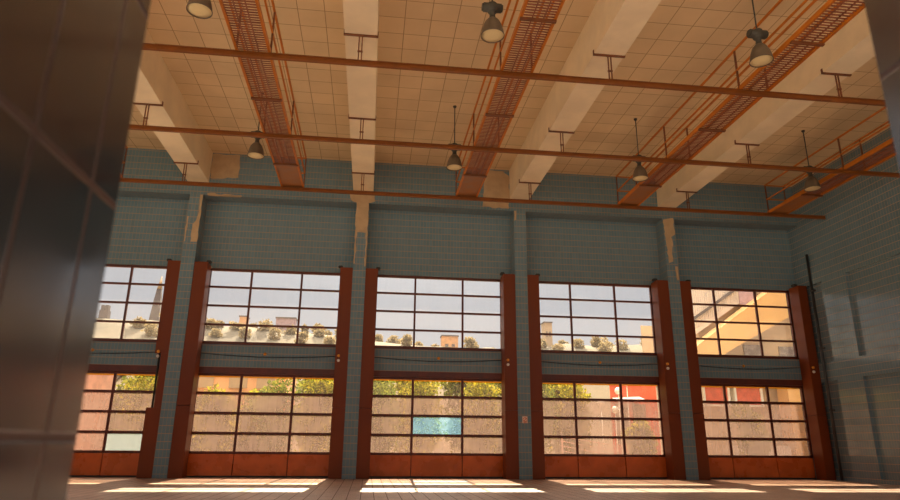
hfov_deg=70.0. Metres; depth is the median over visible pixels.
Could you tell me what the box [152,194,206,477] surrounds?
pillar
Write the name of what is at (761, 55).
lamp
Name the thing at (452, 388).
tree
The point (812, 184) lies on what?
lamp
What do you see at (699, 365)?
cable
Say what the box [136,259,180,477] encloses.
post
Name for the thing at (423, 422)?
bush
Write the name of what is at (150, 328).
shrub
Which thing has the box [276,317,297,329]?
building
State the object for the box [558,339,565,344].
tree
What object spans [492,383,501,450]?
tree
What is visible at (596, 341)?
tree
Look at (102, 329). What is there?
hillside
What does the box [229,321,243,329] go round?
shrub
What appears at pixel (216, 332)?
shrub
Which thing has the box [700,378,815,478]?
door
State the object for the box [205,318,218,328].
shrub
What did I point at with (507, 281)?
post
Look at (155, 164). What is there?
wall
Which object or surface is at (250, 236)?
wall
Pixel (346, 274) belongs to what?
post
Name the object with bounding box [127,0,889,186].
ceiling
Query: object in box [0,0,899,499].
wall
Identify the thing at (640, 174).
lamp
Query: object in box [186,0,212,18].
lamp
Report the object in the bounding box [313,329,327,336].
shrub
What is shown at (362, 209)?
pillar
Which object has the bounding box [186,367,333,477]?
door
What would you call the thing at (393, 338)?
tree
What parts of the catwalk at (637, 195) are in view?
railing post, plate, railing post, handrail, handrail, railing post, rail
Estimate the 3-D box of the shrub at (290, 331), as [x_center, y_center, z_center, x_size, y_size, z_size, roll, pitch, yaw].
[-23.808,12.175,96.760,2.075,2.144,1.964,-2,-17,7]
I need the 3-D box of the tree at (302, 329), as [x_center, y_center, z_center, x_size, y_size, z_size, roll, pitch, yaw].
[-22.165,12.223,97.774,1.520,2.203,1.741,-14,-22,39]
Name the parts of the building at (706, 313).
slanting trim, frame, red panel, dark panel, frame, red panel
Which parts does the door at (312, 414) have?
kick panel, rail, kick panel, grimy glass, kick panel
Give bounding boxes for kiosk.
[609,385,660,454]
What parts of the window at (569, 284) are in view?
sill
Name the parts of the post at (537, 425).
casing, casing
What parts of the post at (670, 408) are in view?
casing, casing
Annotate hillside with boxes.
[94,318,662,454]
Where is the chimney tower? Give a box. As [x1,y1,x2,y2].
[98,305,110,318]
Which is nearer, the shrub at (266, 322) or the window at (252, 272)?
the window at (252, 272)
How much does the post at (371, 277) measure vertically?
7.330 m
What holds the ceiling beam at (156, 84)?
attached to the ceiling
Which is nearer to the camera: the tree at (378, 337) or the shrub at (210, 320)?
the shrub at (210, 320)
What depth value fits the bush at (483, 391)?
33.08 m
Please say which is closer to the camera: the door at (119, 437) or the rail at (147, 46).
the rail at (147, 46)
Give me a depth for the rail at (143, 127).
19.04 m
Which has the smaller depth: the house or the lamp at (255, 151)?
the lamp at (255, 151)
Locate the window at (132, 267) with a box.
[93,264,166,342]
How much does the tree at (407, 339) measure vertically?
2.762 m
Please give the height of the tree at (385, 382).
6.113 m
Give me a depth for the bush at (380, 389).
32.22 m
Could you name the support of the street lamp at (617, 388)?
on the ground
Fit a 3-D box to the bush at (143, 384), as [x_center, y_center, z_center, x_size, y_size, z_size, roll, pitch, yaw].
[-14.873,8.068,31.193,2.728,5.323,2.427,3,-17,-7]
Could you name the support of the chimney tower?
on the hillside
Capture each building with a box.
[239,315,249,323]
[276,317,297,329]
[440,335,458,347]
[540,321,552,346]
[640,290,803,455]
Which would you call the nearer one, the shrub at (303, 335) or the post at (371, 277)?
the post at (371, 277)
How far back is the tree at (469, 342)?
100.00 m
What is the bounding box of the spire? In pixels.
[149,277,161,320]
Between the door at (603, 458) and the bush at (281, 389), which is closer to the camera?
the door at (603, 458)
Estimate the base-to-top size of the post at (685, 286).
7.330 m
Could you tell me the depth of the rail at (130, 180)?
22.78 m
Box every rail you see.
[120,161,825,219]
[129,101,899,177]
[143,32,885,106]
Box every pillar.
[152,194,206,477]
[342,202,368,478]
[510,211,532,479]
[656,218,698,479]
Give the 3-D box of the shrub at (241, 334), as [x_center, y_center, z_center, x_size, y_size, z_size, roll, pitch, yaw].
[-29.517,12.076,92.341,1.976,2.474,2.141,10,-19,-28]
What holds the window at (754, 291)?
in the wall at (206, 360)
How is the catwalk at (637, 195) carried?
on the rail at (147, 46)
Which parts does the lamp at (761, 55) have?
stem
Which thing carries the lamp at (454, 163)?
hanging from the ceiling
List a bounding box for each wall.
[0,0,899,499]
[89,341,801,379]
[106,196,794,290]
[118,148,796,229]
[787,128,899,484]
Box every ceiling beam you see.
[134,28,212,181]
[343,0,378,190]
[509,0,660,199]
[655,0,874,207]
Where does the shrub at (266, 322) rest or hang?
on the hillside
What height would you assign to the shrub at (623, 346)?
2.509 m
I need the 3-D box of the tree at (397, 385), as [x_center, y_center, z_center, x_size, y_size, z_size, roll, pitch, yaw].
[-2.287,10.582,41.958,3.689,6.970,4.978,3,-17,-7]
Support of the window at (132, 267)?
in the wall at (206, 360)
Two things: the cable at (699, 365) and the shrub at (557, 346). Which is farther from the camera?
the shrub at (557, 346)
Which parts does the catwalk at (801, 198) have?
railing post, plate, handrail, rail, handrail, rail, railing post, railing post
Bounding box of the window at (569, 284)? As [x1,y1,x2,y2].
[539,281,656,355]
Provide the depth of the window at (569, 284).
24.70 m
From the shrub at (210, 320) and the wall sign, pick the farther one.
the shrub at (210, 320)
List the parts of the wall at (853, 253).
recessed panel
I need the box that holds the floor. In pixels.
[66,477,899,499]
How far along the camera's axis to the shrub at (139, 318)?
92.62 m
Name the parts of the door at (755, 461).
kick panel, kick panel, grimy glass, rail, kick panel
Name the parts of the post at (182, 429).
casing, casing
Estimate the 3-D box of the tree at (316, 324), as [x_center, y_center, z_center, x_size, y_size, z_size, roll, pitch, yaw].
[-20.820,12.933,101.076,2.533,3.007,2.806,3,-17,-7]
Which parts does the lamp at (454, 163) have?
stem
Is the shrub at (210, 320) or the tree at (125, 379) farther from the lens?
the shrub at (210, 320)
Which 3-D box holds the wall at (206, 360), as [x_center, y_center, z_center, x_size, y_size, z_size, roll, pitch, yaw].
[-0.538,4.056,23.497,28.660,0.830,0.350,3,-17,-7]
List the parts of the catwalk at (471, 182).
railing post, plate, railing post, handrail, rail, railing post, handrail, rail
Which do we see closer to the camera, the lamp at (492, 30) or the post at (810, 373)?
the lamp at (492, 30)
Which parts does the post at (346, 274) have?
casing, casing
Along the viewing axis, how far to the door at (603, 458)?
23.46 m
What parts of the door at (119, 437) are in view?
kick panel, rail, grimy glass, frame, kick panel, frosted pane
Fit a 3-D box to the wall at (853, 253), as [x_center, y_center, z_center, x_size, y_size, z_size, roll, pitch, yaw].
[15.525,-0.184,14.734,0.300,11.460,23.370,3,-17,-7]
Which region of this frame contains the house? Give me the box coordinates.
[198,377,295,446]
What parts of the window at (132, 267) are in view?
sill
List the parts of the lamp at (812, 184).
stem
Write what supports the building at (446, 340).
on the hillside
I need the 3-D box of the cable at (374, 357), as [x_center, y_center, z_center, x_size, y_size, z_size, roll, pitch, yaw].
[-0.416,4.002,23.329,4.642,0.127,0.027,3,-17,-7]
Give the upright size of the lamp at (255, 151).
2.130 m
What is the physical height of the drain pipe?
8.380 m
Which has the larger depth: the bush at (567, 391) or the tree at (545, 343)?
the tree at (545, 343)
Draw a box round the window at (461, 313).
[375,275,500,351]
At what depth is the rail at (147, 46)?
15.16 m
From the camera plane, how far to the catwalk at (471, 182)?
16.24 m
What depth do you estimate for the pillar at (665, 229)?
24.10 m
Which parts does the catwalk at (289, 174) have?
rail, handrail, railing post, rail, handrail, plate, railing post, railing post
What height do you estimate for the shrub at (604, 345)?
2.588 m
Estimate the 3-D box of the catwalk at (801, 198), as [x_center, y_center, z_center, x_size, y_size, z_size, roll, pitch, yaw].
[13.598,-4.758,14.859,0.802,1.190,20.140,3,-17,-7]
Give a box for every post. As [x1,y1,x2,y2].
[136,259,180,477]
[167,260,211,477]
[328,266,352,478]
[356,267,379,478]
[500,272,518,478]
[527,274,544,479]
[651,278,685,479]
[680,280,710,479]
[789,284,835,479]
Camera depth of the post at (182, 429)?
21.66 m
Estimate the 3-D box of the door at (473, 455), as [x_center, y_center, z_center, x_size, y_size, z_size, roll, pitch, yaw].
[-0.452,6.178,22.808,4.850,3.629,0.235,3,-17,-7]
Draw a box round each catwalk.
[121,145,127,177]
[219,0,306,187]
[455,0,564,196]
[616,0,864,205]
[764,107,895,213]
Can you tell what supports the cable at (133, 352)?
attached to the wall at (206, 360)
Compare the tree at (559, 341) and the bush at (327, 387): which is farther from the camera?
the tree at (559, 341)
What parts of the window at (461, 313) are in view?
sill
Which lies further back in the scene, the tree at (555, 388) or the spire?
the spire
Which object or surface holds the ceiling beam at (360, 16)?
attached to the ceiling
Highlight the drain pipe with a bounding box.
[805,254,843,480]
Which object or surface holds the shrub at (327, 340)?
on the hillside
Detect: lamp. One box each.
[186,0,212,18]
[247,93,263,159]
[446,105,461,170]
[481,0,504,42]
[615,387,621,441]
[632,118,648,181]
[746,0,773,67]
[801,130,820,191]
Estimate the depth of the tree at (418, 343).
102.30 m
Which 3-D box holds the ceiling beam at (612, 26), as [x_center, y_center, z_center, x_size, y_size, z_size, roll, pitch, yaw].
[4.046,-5.695,14.604,0.760,1.190,22.060,3,-17,-7]
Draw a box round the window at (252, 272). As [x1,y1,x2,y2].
[202,268,339,346]
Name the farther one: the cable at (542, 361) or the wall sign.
the cable at (542, 361)
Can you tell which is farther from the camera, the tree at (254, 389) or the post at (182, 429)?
the tree at (254, 389)
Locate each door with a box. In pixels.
[70,364,158,476]
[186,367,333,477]
[369,370,502,477]
[542,374,666,478]
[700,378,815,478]
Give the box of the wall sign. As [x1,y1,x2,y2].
[522,416,527,422]
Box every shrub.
[130,316,146,327]
[140,324,157,336]
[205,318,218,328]
[208,327,222,337]
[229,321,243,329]
[238,326,251,337]
[256,318,272,330]
[268,327,281,339]
[283,324,296,334]
[294,331,308,342]
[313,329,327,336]
[323,335,335,343]
[552,343,565,349]
[573,338,584,347]
[597,340,613,351]
[615,338,629,349]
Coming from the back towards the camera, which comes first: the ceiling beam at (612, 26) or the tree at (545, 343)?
the tree at (545, 343)
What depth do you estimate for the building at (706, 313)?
33.53 m
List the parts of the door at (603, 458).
kick panel, kick panel, grimy glass, rail, kick panel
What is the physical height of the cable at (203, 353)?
0.127 m
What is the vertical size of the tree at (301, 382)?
6.592 m
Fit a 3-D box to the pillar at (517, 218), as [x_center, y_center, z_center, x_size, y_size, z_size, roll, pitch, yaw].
[2.584,3.303,23.794,0.460,9.760,0.982,3,-17,-7]
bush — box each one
[116,376,156,420]
[192,382,242,448]
[253,378,306,451]
[301,379,333,451]
[372,381,403,450]
[398,381,444,448]
[450,382,500,452]
[542,384,559,450]
[556,384,591,453]
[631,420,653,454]
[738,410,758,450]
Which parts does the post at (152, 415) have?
casing, lift rod, casing, casing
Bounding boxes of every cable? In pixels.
[91,352,154,353]
[203,353,334,357]
[374,357,500,361]
[542,361,656,365]
[699,365,799,368]
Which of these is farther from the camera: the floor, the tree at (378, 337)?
the tree at (378, 337)
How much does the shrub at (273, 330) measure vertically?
2.354 m
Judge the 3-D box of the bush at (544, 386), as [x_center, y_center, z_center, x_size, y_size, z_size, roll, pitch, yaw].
[4.789,9.035,34.575,2.222,5.781,2.749,-9,-20,30]
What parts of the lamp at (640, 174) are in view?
stem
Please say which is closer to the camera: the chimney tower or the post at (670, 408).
the post at (670, 408)
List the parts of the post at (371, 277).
casing, casing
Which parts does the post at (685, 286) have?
casing, casing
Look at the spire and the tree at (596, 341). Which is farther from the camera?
the spire
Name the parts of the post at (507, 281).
casing, casing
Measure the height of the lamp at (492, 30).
2.130 m
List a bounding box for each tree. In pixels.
[113,375,157,413]
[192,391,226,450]
[224,387,283,451]
[295,379,333,450]
[300,323,309,333]
[310,323,324,332]
[373,380,399,446]
[375,334,383,341]
[386,335,400,343]
[392,381,442,450]
[399,334,412,345]
[415,341,422,345]
[435,382,497,433]
[464,336,477,347]
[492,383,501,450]
[541,338,547,348]
[543,384,590,451]
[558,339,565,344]
[590,337,600,346]
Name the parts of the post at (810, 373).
casing, casing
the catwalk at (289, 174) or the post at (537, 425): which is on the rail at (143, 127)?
the catwalk at (289, 174)
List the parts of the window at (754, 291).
sill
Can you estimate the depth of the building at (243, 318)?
99.71 m
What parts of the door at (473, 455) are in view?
kick panel, grimy glass, rail, kick panel, kick panel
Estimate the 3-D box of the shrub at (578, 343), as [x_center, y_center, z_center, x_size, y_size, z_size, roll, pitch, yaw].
[20.279,15.051,101.120,2.283,2.236,2.222,3,-17,-7]
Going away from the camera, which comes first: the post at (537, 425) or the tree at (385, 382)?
the post at (537, 425)
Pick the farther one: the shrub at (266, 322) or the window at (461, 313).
the shrub at (266, 322)
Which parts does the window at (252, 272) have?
sill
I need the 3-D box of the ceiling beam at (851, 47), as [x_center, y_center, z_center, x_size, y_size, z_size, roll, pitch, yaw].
[10.000,-5.432,15.292,0.760,1.190,22.060,3,-17,-7]
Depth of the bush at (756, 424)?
29.63 m

